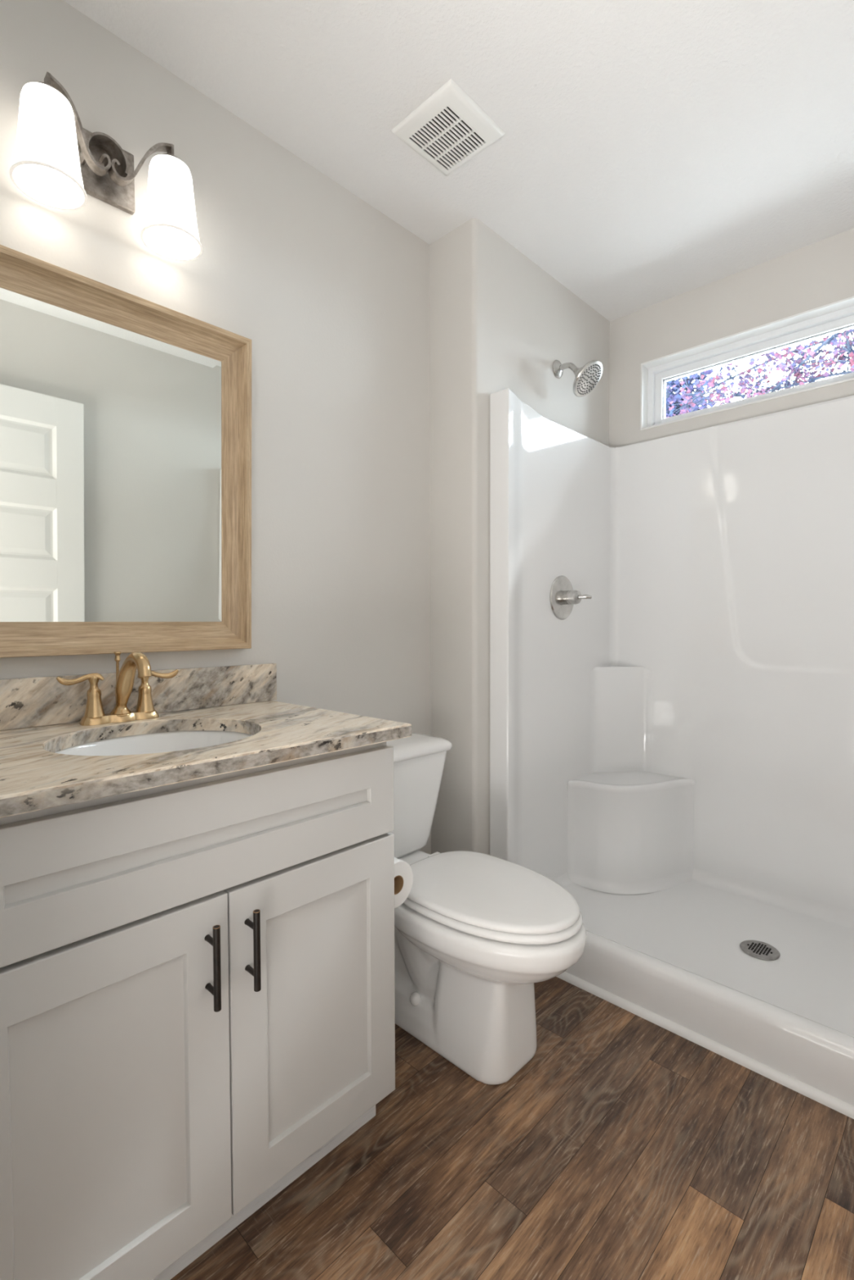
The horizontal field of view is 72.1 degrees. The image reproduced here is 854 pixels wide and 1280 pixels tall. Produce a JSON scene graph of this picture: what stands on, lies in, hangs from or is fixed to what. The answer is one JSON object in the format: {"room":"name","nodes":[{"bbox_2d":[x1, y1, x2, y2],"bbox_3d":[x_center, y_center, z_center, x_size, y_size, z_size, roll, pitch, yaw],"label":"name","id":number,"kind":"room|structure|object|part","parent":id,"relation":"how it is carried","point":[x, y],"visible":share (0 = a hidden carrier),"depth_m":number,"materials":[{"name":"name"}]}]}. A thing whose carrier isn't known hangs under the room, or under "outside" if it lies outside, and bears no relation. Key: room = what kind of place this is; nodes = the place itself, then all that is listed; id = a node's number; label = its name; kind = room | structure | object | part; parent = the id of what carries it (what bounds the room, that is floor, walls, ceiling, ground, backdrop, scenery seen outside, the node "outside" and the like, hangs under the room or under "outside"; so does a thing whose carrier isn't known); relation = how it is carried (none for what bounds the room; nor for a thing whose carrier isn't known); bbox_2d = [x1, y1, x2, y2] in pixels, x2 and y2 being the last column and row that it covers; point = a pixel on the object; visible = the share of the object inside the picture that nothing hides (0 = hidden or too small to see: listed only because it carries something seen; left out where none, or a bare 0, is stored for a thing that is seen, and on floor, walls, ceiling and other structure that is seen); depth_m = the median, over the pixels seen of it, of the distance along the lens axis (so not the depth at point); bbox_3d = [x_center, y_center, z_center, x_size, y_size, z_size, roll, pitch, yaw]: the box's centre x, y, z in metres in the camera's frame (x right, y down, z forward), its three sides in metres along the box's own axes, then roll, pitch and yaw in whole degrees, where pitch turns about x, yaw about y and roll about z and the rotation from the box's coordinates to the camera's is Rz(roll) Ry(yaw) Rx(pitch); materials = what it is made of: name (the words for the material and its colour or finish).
{"room":"bathroom","nodes":[
{"label":"bathroom","id":0,"kind":"room"},
{"bbox_2d":[0,0,431,854],"bbox_3d":[-0.199,-0.171,1.972,0.120,2.480,2.646,1,2,44],"label":"wall","id":1,"kind":"structure","parent":0,"point":[330,293],"depth_m":1.68,"materials":[{"name":"grey paint"}]},
{"bbox_2d":[9,71,202,261],"bbox_3d":[-0.677,-1.021,1.265,0.141,0.218,0.376,1,2,44],"label":"vanity light","id":2,"kind":"object","parent":1,"relation":"attached to","point":[57,162],"visible":1,"depth_m":1.27,"materials":[{"name":"white glass"}]},
{"bbox_3d":[-0.758,-0.997,1.175,0.128,0.172,0.128,1,2,44],"label":"lamp shade","id":3,"kind":"part","parent":2,"relation":"part of","materials":[{"name":"white glass"}]},
{"bbox_3d":[-0.728,-1.069,1.226,0.031,0.118,0.134,1,2,29],"label":"arm","id":4,"kind":"part","parent":2,"relation":"part of","materials":[{"name":"grey metal"}]},
{"bbox_3d":[-0.641,-1.072,1.316,0.134,0.118,0.031,-1,2,-31],"label":"arm","id":5,"kind":"part","parent":2,"relation":"part of","materials":[{"name":"grey metal"}]},
{"bbox_3d":[-0.589,-1.003,1.350,0.128,0.172,0.128,1,2,44],"label":"lamp shade","id":6,"kind":"part","parent":2,"relation":"part of","materials":[{"name":"white glass"}]},
{"bbox_2d":[0,244,251,657],"bbox_3d":[-0.704,-0.372,1.315,0.036,0.804,0.664,4,4,44],"label":"wall mirror","id":7,"kind":"object","parent":1,"relation":"attached to","point":[126,418],"visible":0.99,"depth_m":1.33,"materials":[{"name":"brown wood"}]},
{"bbox_3d":[-0.698,-0.738,1.297,0.036,0.072,0.664,4,4,44],"label":"frame rail","id":8,"kind":"part","parent":7,"relation":"part of","materials":[{"name":"brown wood"}]},
{"bbox_3d":[-0.709,-0.006,1.333,0.036,0.072,0.664,4,4,44],"label":"frame rail","id":9,"kind":"part","parent":7,"relation":"part of","materials":[{"name":"brown wood"}]},
{"bbox_2d":[0,662,276,730],"bbox_3d":[-0.704,0.126,1.355,0.019,0.102,0.800,1,2,44],"label":"backsplash","id":10,"kind":"structure","parent":1,"relation":"attached to","point":[37,701],"depth_m":1.37,"materials":[{"name":"stone"}]},
{"bbox_2d":[62,0,853,321],"bbox_3d":[0.464,-1.433,1.289,1.975,0.120,2.646,1,2,44],"label":"ceiling","id":11,"kind":"structure","parent":0,"point":[649,153],"depth_m":1.51,"materials":[{"name":"paint"}]},
{"bbox_2d":[391,78,505,176],"bbox_3d":[0.058,-1.372,1.590,0.216,0.016,0.221,1,2,44],"label":"ceiling vent","id":12,"kind":"object","parent":11,"relation":"in","point":[446,126],"visible":1,"depth_m":1.57,"materials":[{"name":"white plastic"}]},
{"bbox_2d":[170,976,853,1279],"bbox_3d":[0.131,1.080,1.012,1.775,0.004,1.665,1,2,44],"label":"floor","id":13,"kind":"structure","parent":0,"point":[626,1147],"depth_m":1.16,"materials":[{"name":"brown wood"}]},
{"bbox_2d":[0,741,395,1279],"bbox_3d":[-0.514,0.643,1.163,0.572,0.863,0.766,1,2,44],"label":"vanity cabinet","id":14,"kind":"object","parent":13,"relation":"on","point":[197,997],"visible":0.99,"depth_m":0.94,"materials":[{"name":"beige paint"}]},
{"bbox_3d":[-0.475,0.712,0.863,0.020,0.562,0.385,1,2,44],"label":"door","id":15,"kind":"part","parent":14,"relation":"part of","materials":[{"name":"beige paint"}]},
{"bbox_3d":[-0.344,0.328,0.989,0.020,0.181,0.766,1,2,44],"label":"drawer","id":16,"kind":"part","parent":14,"relation":"part of","materials":[{"name":"beige paint"}]},
{"bbox_2d":[0,700,411,817],"bbox_3d":[-0.511,0.197,1.165,0.565,0.028,0.791,1,2,44],"label":"countertop","id":17,"kind":"structure","parent":14,"relation":"on","point":[33,777],"depth_m":1.03,"materials":[{"name":"beige stone"}]},
{"bbox_2d":[56,651,178,725],"bbox_3d":[-0.656,0.101,1.290,0.197,0.156,0.195,0,2,4],"label":"faucet","id":18,"kind":"object","parent":17,"relation":"on","point":[94,714],"visible":1,"depth_m":1.26,"materials":[{"name":"gold metal"}]},
{"bbox_3d":[-0.733,0.083,1.238,0.020,0.022,0.091,1,2,41],"label":"lever","id":19,"kind":"part","parent":18,"relation":"part of","materials":[{"name":"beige metal"}]},
{"bbox_3d":[-0.717,0.121,1.262,0.043,0.089,0.043,1,2,44],"label":"handle","id":20,"kind":"part","parent":18,"relation":"part of","materials":[{"name":"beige metal"}]},
{"bbox_3d":[-0.689,0.096,1.308,0.016,0.141,0.016,0,2,-4],"label":"lift rod","id":21,"kind":"part","parent":18,"relation":"part of","materials":[{"name":"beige metal"}]},
{"bbox_3d":[-0.631,0.096,1.252,0.178,0.144,0.047,1,2,44],"label":"spout","id":22,"kind":"part","parent":18,"relation":"part of","materials":[{"name":"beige metal"}]},
{"bbox_3d":[-0.644,0.119,1.338,0.043,0.089,0.043,1,2,44],"label":"handle","id":23,"kind":"part","parent":18,"relation":"part of","materials":[{"name":"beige metal"}]},
{"bbox_3d":[-0.621,0.079,1.353,0.091,0.022,0.020,-2,2,-43],"label":"lever","id":24,"kind":"part","parent":18,"relation":"part of","materials":[{"name":"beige metal"}]},
{"bbox_2d":[55,730,252,755],"bbox_3d":[-0.520,0.288,1.148,0.388,0.151,0.419,1,2,44],"label":"sink basin","id":25,"kind":"object","parent":17,"relation":"in","point":[161,742],"visible":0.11,"depth_m":1.30,"materials":[{"name":"white ceramic"}]},
{"bbox_3d":[-0.349,0.489,0.951,0.033,0.010,0.010,1,2,44],"label":"post","id":26,"kind":"part","parent":14,"relation":"part of","materials":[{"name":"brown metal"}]},
{"bbox_3d":[-0.348,0.570,0.953,0.033,0.010,0.010,1,2,44],"label":"post","id":27,"kind":"part","parent":14,"relation":"part of","materials":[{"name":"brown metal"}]},
{"bbox_3d":[-0.337,0.527,0.940,0.011,0.136,0.011,0,2,-1],"label":"handle","id":28,"kind":"part","parent":14,"relation":"part of","materials":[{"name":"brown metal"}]},
{"bbox_3d":[-0.299,0.487,1.002,0.033,0.010,0.010,1,2,44],"label":"post","id":29,"kind":"part","parent":14,"relation":"part of","materials":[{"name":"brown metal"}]},
{"bbox_3d":[-0.299,0.568,1.004,0.033,0.010,0.010,1,2,44],"label":"post","id":30,"kind":"part","parent":14,"relation":"part of","materials":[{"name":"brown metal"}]},
{"bbox_3d":[-0.287,0.525,0.991,0.011,0.136,0.011,0,2,-1],"label":"handle","id":31,"kind":"part","parent":14,"relation":"part of","materials":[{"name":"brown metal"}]},
{"bbox_3d":[-0.382,1.049,1.049,0.014,0.058,0.758,1,2,44],"label":"toe molding","id":32,"kind":"part","parent":14,"relation":"part of","materials":[{"name":"white wood"}]},
{"bbox_3d":[-0.208,0.703,1.140,0.020,0.562,0.378,1,2,44],"label":"door","id":33,"kind":"part","parent":14,"relation":"part of","materials":[{"name":"beige paint"}]},
{"bbox_2d":[386,732,586,1084],"bbox_3d":[0.063,0.690,1.603,0.788,0.740,0.446,1,2,44],"label":"toilet","id":34,"kind":"object","parent":13,"relation":"on","point":[474,932],"visible":0.8,"depth_m":1.45,"materials":[{"name":"white ceramic"}]},
{"bbox_3d":[-0.143,0.505,1.797,0.205,0.307,0.422,1,2,44],"label":"tank","id":35,"kind":"part","parent":34,"relation":"part of","materials":[{"name":"white ceramic"}]},
{"bbox_3d":[-0.140,0.333,1.788,0.225,0.037,0.446,1,2,44],"label":"tank lid","id":36,"kind":"part","parent":34,"relation":"part of","materials":[{"name":"white ceramic"}]},
{"bbox_3d":[0.078,0.863,1.595,0.748,0.394,0.371,1,2,44],"label":"bowl","id":37,"kind":"part","parent":34,"relation":"part of","materials":[{"name":"white ceramic"}]},
{"bbox_3d":[0.157,0.641,1.511,0.494,0.022,0.346,1,2,44],"label":"lid","id":38,"kind":"part","parent":34,"relation":"part of","materials":[{"name":"white plastic"}]},
{"bbox_2d":[489,387,853,1106],"bbox_3d":[1.060,0.108,1.799,1.527,1.885,0.876,1,2,44],"label":"shower enclosure","id":39,"kind":"object","parent":13,"relation":"on","point":[673,752],"visible":0.98,"depth_m":2.17,"materials":[{"name":"white plastic"}]},
{"bbox_3d":[0.526,0.070,2.287,0.080,1.835,0.815,1,2,44],"label":"panel","id":40,"kind":"part","parent":39,"relation":"part of","materials":[{"name":"white plastic"}]},
{"bbox_2d":[549,575,591,619],"bbox_3d":[0.564,-0.163,2.228,0.118,0.171,0.171,1,2,44],"label":"shower valve","id":41,"kind":"object","parent":39,"relation":"attached to","point":[562,597],"visible":1,"depth_m":2.23,"materials":[{"name":"silver metal"}]},
{"bbox_3d":[0.592,-0.162,2.211,0.058,0.019,0.020,0,2,20],"label":"lever","id":42,"kind":"part","parent":41,"relation":"part of","materials":[{"name":"silver metal"}]},
{"bbox_2d":[588,665,653,773],"bbox_3d":[0.813,0.343,2.467,0.205,0.458,0.230,1,2,44],"label":"corner shelf","id":43,"kind":"object","parent":39,"relation":"attached to","point":[621,697],"depth_m":2.48,"materials":[{"name":"white plastic"}]},
{"bbox_3d":[0.816,0.762,2.354,0.409,0.406,0.426,1,2,44],"label":"corner seat","id":44,"kind":"part","parent":39,"relation":"part of","materials":[{"name":"white plastic"}]},
{"bbox_3d":[1.347,0.083,2.095,1.418,1.817,0.050,1,2,44],"label":"panel","id":45,"kind":"part","parent":39,"relation":"part of","materials":[{"name":"white plastic"}]},
{"bbox_2d":[429,217,609,854],"bbox_3d":[0.413,-0.184,2.371,0.206,2.440,0.941,1,2,44],"label":"wall partition","id":46,"kind":"structure","parent":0,"point":[499,321],"depth_m":2.03,"materials":[{"name":"grey paint"}]},
{"bbox_2d":[552,360,602,396],"bbox_3d":[0.578,-1.014,2.241,0.180,0.162,0.142,1,2,44],"label":"shower","id":47,"kind":"object","parent":46,"relation":"attached to","point":[587,377],"visible":1,"depth_m":2.22,"materials":[{"name":"silver metal"}]},
{"bbox_3d":[0.548,-1.046,2.264,0.089,0.055,0.021,1,2,44],"label":"shower arm","id":48,"kind":"part","parent":47,"relation":"part of","materials":[{"name":"silver metal"}]},
{"bbox_2d":[555,971,853,1119],"bbox_3d":[0.781,1.052,1.478,1.422,0.019,0.016,1,2,44],"label":"trim","id":49,"kind":"structure","parent":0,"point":[846,1108],"depth_m":1.50,"materials":[{"name":"white paint"}]},
{"bbox_2d":[608,227,853,448],"bbox_3d":[1.339,-0.183,2.228,1.975,2.480,0.140,1,2,44],"label":"wall","id":50,"kind":"structure","parent":0,"point":[820,273],"depth_m":2.27,"materials":[{"name":"grey paint"}]},
{"bbox_2d":[640,296,853,430],"bbox_3d":[1.381,-1.030,2.101,1.238,0.282,0.064,1,2,44],"label":"trim","id":51,"kind":"structure","parent":50,"relation":"attached to","point":[847,302],"depth_m":2.26,"materials":[{"name":"white paint"}]},
{"bbox_2d":[647,305,853,426],"bbox_3d":[1.427,-1.031,2.150,1.232,0.276,0.080,1,2,44],"label":"window","id":52,"kind":"structure","parent":50,"relation":"in","point":[841,320],"depth_m":2.29,"materials":[{"name":"white plastic"}]},
{"label":"outside","id":53,"kind":"structure","parent":0,"visible":0},
{"bbox_3d":[7.315,-0.826,11.086,26.000,0.160,20.909,1,2,44],"label":"ground","id":54,"kind":"structure","parent":53,"visible":0},
{"bbox_2d":[665,366,735,417],"bbox_3d":[3.072,-2.474,7.088,1.159,3.406,1.335,1,2,27],"label":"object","id":55,"kind":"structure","parent":54,"relation":"on","point":[675,397],"depth_m":6.91,"materials":[{"name":"blue plant"}]},
{"bbox_2d":[665,328,853,417],"bbox_3d":[3.438,-2.015,4.647,3.520,2.643,1.680,1,2,44],"label":"flowering tree","id":56,"kind":"object","parent":54,"relation":"on","point":[839,350],"visible":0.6,"depth_m":4.82,"materials":[{"name":"pink plant"}]},
{"bbox_3d":[-0.156,0.564,1.400,0.102,0.048,0.076,1,2,44],"label":"paper holder","id":57,"kind":"object","parent":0,"visible":0},
{"bbox_2d":[394,857,413,908],"bbox_3d":[-0.107,0.564,1.388,0.106,0.108,0.108,1,2,44],"label":"toilet paper roll","id":58,"kind":"object","parent":57,"relation":"hanging from","point":[403,875],"visible":0.29,"depth_m":1.37,"materials":[{"name":"white paper"}]}
]}

